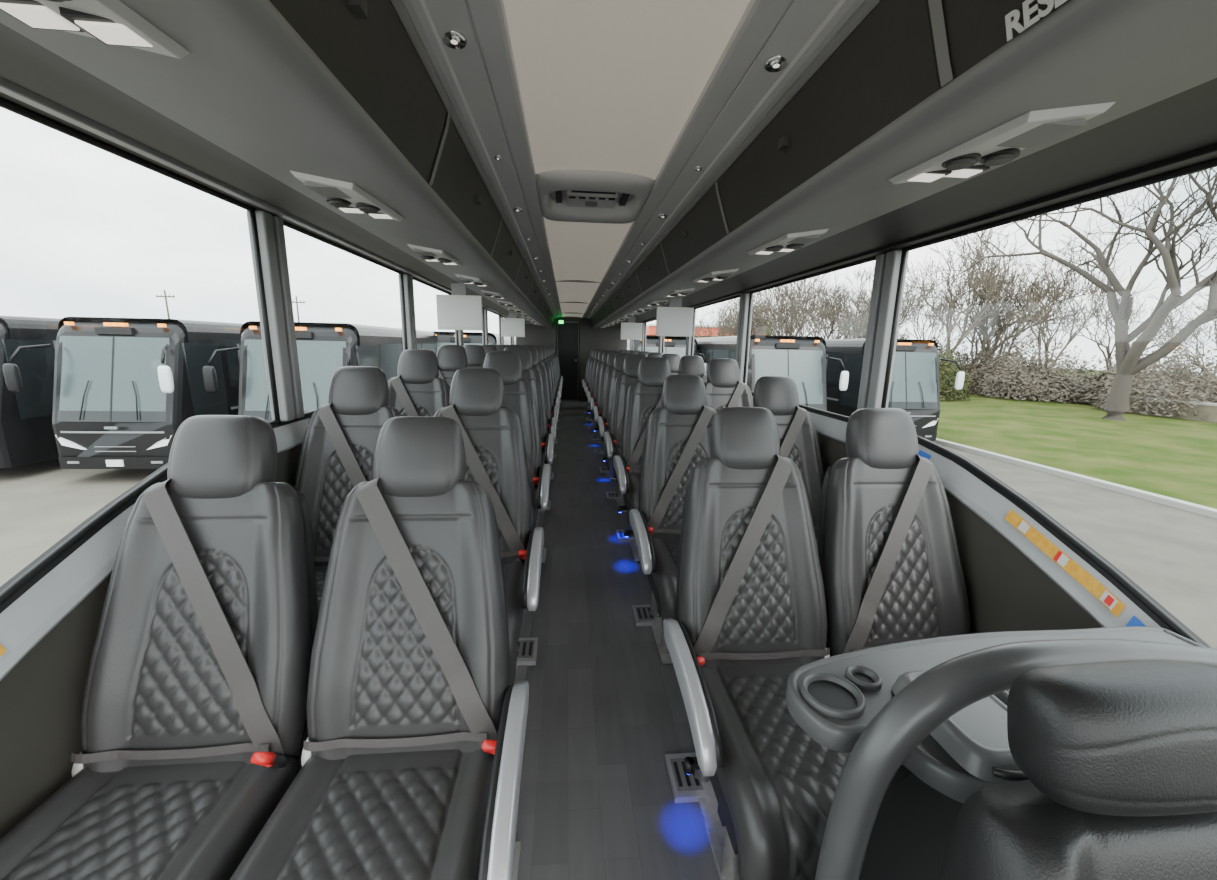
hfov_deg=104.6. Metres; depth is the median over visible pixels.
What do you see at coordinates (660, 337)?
pillar
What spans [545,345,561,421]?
seat
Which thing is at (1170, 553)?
road
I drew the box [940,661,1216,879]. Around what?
seat
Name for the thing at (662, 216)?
recessed light
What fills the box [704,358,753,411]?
seat
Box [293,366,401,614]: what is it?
seat
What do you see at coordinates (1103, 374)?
shrub
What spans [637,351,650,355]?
seat
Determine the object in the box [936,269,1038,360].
bare tree
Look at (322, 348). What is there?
coach bus
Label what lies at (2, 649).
warning label
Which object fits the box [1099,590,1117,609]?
warning label
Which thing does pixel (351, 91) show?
luggage rack
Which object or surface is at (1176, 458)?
lawn
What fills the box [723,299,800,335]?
bare tree
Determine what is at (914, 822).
wall
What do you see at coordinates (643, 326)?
pillar
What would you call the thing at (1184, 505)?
curb
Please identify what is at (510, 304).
light panel
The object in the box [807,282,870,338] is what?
bare tree
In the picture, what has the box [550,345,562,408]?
seat
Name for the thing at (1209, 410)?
stone wall
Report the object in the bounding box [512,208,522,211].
recessed light
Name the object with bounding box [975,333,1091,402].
shrub
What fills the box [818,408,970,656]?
seat
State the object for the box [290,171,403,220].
light panel
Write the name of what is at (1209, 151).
trim
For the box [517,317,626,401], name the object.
wall
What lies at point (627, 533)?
floor light
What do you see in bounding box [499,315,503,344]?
pillar
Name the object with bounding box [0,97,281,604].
window
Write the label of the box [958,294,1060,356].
bare tree
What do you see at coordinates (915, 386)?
coach bus
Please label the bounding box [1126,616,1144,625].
tape
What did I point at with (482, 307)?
window
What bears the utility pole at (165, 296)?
on the ground at (43, 502)
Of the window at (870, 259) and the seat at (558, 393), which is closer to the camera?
the window at (870, 259)
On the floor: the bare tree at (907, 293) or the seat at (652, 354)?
the seat at (652, 354)
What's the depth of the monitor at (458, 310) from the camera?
3.33 m
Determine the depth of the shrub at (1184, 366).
26.99 m
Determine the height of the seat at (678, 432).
1.218 m
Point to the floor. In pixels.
(605, 712)
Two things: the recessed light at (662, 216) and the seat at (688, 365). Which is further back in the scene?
the seat at (688, 365)
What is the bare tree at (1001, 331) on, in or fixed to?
on the lawn at (1176, 458)
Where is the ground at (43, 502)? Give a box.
[0,458,156,586]
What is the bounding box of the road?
[939,444,1216,647]
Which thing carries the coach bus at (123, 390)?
on the ground at (43, 502)
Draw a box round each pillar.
[246,210,303,420]
[398,274,416,350]
[455,330,463,345]
[482,308,488,344]
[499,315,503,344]
[641,323,646,350]
[658,336,664,353]
[685,309,695,355]
[735,293,753,383]
[857,250,908,409]
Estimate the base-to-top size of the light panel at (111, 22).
0.048 m
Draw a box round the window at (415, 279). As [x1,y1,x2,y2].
[413,277,458,344]
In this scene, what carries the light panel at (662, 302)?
attached to the luggage rack at (900, 85)
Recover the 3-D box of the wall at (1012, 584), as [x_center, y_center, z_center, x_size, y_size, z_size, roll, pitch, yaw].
[0.932,-0.436,4.960,0.110,2.650,12.900,0,11,-5]
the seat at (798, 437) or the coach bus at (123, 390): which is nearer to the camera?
the seat at (798, 437)
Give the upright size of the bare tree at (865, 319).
7.034 m
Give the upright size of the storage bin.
0.034 m
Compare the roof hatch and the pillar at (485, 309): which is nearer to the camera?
the roof hatch
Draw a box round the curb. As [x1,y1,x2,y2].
[932,438,1216,518]
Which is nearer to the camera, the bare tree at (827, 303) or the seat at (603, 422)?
the seat at (603, 422)
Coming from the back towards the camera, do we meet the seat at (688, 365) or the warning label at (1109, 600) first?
the seat at (688, 365)
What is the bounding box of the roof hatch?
[536,169,654,223]
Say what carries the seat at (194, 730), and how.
on the floor
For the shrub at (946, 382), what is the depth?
30.12 m
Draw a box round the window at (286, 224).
[283,221,407,418]
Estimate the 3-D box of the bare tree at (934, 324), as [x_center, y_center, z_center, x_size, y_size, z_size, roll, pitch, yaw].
[26.247,-8.591,38.767,6.376,8.650,7.950,-2,12,-13]
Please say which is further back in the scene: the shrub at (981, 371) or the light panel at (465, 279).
the shrub at (981, 371)
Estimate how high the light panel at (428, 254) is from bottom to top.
0.048 m
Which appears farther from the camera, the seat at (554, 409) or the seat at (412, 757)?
the seat at (554, 409)
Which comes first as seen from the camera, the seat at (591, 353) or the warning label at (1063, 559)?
the warning label at (1063, 559)
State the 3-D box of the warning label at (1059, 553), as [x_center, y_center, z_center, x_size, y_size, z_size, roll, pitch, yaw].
[1.237,0.320,1.294,0.013,0.029,0.010,0,11,-5]
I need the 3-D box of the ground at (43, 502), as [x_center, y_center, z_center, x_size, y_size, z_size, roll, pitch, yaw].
[-47.537,-4.883,35.838,91.300,0.200,140.000,0,11,-5]
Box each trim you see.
[0,77,508,317]
[639,144,1216,322]
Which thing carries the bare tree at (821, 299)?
on the lawn at (1176, 458)
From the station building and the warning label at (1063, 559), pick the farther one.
the station building
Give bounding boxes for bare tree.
[695,304,738,337]
[713,311,760,336]
[714,292,776,335]
[714,304,776,336]
[716,306,759,336]
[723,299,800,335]
[728,273,854,335]
[751,282,821,335]
[773,287,841,335]
[779,302,855,338]
[793,281,857,338]
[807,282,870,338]
[820,262,935,324]
[828,286,871,338]
[837,299,911,338]
[840,302,905,338]
[898,276,1003,352]
[901,168,1216,420]
[904,229,1026,368]
[909,240,1090,358]
[925,250,1088,365]
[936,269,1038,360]
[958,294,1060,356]
[999,254,1157,370]
[1034,279,1198,374]
[1131,287,1216,379]
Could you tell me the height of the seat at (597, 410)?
1.218 m
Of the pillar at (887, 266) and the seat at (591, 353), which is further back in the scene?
the seat at (591, 353)
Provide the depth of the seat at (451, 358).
3.54 m
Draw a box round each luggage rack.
[0,0,554,326]
[590,0,1216,327]
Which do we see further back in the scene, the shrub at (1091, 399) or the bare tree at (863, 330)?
the bare tree at (863, 330)
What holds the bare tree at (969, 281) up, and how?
on the lawn at (1176, 458)
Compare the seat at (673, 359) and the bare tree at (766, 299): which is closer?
the seat at (673, 359)
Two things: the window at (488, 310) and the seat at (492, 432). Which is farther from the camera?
the window at (488, 310)
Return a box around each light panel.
[0,0,190,58]
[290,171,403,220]
[407,244,462,265]
[455,274,490,286]
[481,290,506,298]
[497,300,516,306]
[508,307,524,311]
[624,312,639,316]
[633,307,651,311]
[645,300,668,305]
[663,288,694,296]
[692,269,738,281]
[747,229,828,254]
[888,102,1115,183]
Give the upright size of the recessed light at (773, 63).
0.017 m
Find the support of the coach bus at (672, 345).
on the road
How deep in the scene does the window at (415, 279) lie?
4.21 m
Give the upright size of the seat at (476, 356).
1.216 m
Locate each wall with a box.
[0,92,506,837]
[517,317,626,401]
[642,155,1216,647]
[859,765,962,879]
[1128,396,1216,422]
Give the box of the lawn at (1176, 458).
[936,363,1216,508]
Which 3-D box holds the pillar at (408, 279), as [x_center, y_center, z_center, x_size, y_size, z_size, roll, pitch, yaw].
[-1.468,-0.799,3.463,0.064,0.799,0.130,0,11,-5]
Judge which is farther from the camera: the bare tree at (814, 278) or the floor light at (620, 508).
the bare tree at (814, 278)
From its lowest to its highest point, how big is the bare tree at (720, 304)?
8.552 m
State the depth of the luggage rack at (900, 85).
0.91 m
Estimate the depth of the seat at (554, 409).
5.19 m
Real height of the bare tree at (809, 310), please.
7.359 m
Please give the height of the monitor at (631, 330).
0.320 m
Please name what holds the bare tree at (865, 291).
on the lawn at (1176, 458)
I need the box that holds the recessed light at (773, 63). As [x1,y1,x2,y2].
[764,56,786,71]
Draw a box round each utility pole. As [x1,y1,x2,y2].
[156,290,174,318]
[292,296,304,321]
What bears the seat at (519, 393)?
on the floor
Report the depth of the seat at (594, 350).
9.08 m
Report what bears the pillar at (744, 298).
attached to the wall at (1012, 584)
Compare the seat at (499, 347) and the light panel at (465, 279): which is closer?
the light panel at (465, 279)
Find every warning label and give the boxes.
[0,644,5,656]
[1005,509,1125,616]
[1018,521,1029,533]
[1053,551,1061,561]
[1057,553,1068,567]
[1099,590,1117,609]
[1104,594,1113,606]
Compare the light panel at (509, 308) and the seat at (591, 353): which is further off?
the seat at (591, 353)
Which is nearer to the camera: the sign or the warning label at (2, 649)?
the sign
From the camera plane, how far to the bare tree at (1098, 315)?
32.05 m
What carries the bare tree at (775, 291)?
on the lawn at (1176, 458)
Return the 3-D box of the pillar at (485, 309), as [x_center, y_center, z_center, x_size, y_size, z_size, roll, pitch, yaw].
[-1.748,-1.452,6.676,0.064,0.799,0.130,0,11,-5]
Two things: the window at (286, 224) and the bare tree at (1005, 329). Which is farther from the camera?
the bare tree at (1005, 329)
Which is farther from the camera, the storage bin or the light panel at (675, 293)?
the light panel at (675, 293)
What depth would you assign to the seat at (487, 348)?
5.16 m
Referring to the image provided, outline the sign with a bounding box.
[1005,0,1067,40]
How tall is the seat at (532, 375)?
1.218 m
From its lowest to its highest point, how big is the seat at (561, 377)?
1.218 m
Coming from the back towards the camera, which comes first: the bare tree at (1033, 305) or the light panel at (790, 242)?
the bare tree at (1033, 305)
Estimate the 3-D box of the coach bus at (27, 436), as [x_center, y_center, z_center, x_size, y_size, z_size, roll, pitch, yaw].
[-14.521,-2.067,15.789,3.020,3.500,13.480,0,11,-5]
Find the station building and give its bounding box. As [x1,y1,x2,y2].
[646,324,765,337]
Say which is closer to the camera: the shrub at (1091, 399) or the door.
the door
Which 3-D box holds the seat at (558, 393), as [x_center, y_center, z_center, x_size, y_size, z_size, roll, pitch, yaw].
[-1.056,-0.711,6.601,0.764,1.218,0.871,0,11,-5]
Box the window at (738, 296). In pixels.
[691,295,739,354]
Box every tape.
[918,450,930,458]
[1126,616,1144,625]
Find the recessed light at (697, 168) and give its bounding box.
[695,166,701,170]
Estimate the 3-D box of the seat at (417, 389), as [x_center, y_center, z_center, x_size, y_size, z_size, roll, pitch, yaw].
[-1.107,0.132,2.542,0.489,1.216,0.879,0,11,-5]
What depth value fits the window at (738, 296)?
4.84 m
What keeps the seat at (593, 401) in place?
on the floor
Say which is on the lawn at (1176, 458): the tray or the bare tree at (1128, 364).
the bare tree at (1128, 364)
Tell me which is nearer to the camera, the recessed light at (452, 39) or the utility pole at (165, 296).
the recessed light at (452, 39)
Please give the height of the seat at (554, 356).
1.218 m
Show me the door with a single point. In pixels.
(568, 332)
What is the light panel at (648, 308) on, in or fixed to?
attached to the luggage rack at (900, 85)
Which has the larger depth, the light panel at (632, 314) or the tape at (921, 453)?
the light panel at (632, 314)
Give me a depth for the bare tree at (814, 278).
46.11 m
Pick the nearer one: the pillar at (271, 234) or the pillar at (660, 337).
the pillar at (271, 234)
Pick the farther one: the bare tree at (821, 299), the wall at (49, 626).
the bare tree at (821, 299)
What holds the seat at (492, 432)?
on the floor
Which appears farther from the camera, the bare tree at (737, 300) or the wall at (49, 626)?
the bare tree at (737, 300)
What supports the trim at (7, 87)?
attached to the wall at (49, 626)
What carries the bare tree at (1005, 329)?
on the lawn at (1176, 458)
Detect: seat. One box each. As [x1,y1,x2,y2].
[0,415,317,879]
[230,416,528,879]
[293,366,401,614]
[387,349,449,415]
[434,368,543,685]
[436,345,469,387]
[463,345,485,367]
[481,345,497,355]
[483,351,550,562]
[495,345,505,350]
[504,346,554,523]
[525,346,556,479]
[528,345,558,458]
[534,345,559,442]
[541,345,560,430]
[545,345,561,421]
[548,345,561,414]
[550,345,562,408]
[552,345,562,402]
[582,349,593,408]
[583,349,597,414]
[585,349,604,422]
[587,350,609,431]
[590,351,615,443]
[593,352,622,456]
[597,353,631,480]
[604,354,646,511]
[613,357,670,560]
[629,374,715,663]
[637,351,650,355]
[647,352,662,356]
[661,354,680,374]
[663,407,849,879]
[679,355,706,382]
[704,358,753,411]
[753,376,824,548]
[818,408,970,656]
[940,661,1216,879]
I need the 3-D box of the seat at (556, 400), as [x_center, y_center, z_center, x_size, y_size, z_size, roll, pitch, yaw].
[-0.986,-0.547,5.796,0.764,1.218,0.871,0,11,-5]
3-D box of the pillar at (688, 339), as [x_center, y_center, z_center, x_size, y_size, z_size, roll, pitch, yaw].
[0.918,-1.089,5.292,0.064,0.739,0.130,0,11,-5]
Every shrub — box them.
[763,324,776,335]
[900,328,940,365]
[931,337,971,400]
[932,336,975,372]
[949,359,1001,393]
[960,333,1042,393]
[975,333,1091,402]
[1063,363,1148,396]
[1067,336,1198,403]
[1092,329,1216,418]
[1098,366,1215,403]
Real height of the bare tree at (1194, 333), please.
8.036 m
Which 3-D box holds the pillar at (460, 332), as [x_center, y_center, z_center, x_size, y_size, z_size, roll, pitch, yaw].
[-1.608,-1.125,5.065,0.064,0.799,0.130,0,11,-5]
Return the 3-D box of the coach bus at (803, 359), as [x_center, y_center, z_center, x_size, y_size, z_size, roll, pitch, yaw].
[4.659,-2.478,19.730,3.020,3.500,13.480,0,11,-5]
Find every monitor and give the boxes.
[436,283,482,330]
[501,312,524,336]
[621,317,642,339]
[656,297,693,336]
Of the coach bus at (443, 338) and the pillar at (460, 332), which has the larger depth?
the coach bus at (443, 338)
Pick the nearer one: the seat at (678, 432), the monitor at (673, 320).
the seat at (678, 432)
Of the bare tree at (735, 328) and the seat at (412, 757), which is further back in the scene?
the bare tree at (735, 328)
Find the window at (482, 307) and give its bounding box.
[482,307,484,344]
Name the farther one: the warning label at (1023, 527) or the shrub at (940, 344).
the shrub at (940, 344)
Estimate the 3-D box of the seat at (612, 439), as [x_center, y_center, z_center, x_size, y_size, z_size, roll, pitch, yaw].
[0.353,-0.074,3.863,0.764,1.218,0.871,0,11,-5]
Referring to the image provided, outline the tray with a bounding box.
[786,626,1204,803]
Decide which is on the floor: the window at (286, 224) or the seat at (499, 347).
the seat at (499, 347)
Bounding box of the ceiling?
[402,0,864,318]
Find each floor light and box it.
[618,506,627,512]
[624,530,633,536]
[683,757,699,774]
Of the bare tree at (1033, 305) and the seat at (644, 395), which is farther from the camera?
the bare tree at (1033, 305)
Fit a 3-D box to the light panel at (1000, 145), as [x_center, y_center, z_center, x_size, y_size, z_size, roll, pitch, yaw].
[0.749,-0.567,0.923,0.200,0.048,0.320,0,11,-5]
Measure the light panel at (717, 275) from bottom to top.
0.048 m
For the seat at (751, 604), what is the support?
on the floor
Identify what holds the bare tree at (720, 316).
on the lawn at (1176, 458)
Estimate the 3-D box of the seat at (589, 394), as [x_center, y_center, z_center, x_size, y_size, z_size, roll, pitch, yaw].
[0.059,-0.762,7.241,0.764,1.218,0.871,0,11,-5]
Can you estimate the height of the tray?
0.062 m
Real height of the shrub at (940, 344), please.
4.522 m
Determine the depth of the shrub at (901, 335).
36.22 m
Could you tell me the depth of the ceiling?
1.15 m
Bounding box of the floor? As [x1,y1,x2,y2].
[515,399,719,879]
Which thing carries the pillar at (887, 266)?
attached to the wall at (1012, 584)
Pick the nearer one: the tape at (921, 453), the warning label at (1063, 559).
the warning label at (1063, 559)
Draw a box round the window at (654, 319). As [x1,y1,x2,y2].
[644,319,655,350]
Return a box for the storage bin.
[892,671,1028,782]
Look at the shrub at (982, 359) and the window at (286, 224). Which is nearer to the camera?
the window at (286, 224)
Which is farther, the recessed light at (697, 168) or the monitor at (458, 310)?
the monitor at (458, 310)
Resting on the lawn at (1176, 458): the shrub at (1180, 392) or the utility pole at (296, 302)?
the shrub at (1180, 392)
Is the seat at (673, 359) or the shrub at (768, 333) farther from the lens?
the shrub at (768, 333)
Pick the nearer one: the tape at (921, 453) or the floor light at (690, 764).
the floor light at (690, 764)
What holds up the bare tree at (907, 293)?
on the lawn at (1176, 458)
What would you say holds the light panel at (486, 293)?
attached to the luggage rack at (351, 91)
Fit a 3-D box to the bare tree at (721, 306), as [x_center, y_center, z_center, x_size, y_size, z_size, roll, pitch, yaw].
[18.113,-12.801,58.183,9.011,8.905,6.030,-3,12,-18]
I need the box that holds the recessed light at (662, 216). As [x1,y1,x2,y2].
[658,214,667,218]
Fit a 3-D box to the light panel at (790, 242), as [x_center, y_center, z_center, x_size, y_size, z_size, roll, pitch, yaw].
[0.675,-0.739,1.767,0.200,0.048,0.320,0,11,-5]
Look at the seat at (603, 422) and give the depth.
4.85 m
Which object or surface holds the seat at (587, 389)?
on the floor
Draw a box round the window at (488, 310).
[488,310,500,344]
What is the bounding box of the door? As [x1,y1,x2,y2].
[557,321,578,399]
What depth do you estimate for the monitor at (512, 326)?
6.22 m
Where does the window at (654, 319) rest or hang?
in the wall at (1012, 584)
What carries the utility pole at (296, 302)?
on the ground at (43, 502)
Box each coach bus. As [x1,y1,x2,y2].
[0,315,60,467]
[3,317,242,468]
[202,321,436,421]
[432,331,515,350]
[627,336,705,373]
[695,335,848,410]
[824,339,964,440]
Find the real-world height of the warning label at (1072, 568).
0.160 m
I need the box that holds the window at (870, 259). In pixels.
[743,253,886,419]
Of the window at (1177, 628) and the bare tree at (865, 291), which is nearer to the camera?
the window at (1177, 628)
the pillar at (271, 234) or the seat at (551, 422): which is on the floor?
the seat at (551, 422)
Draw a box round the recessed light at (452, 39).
[442,31,466,48]

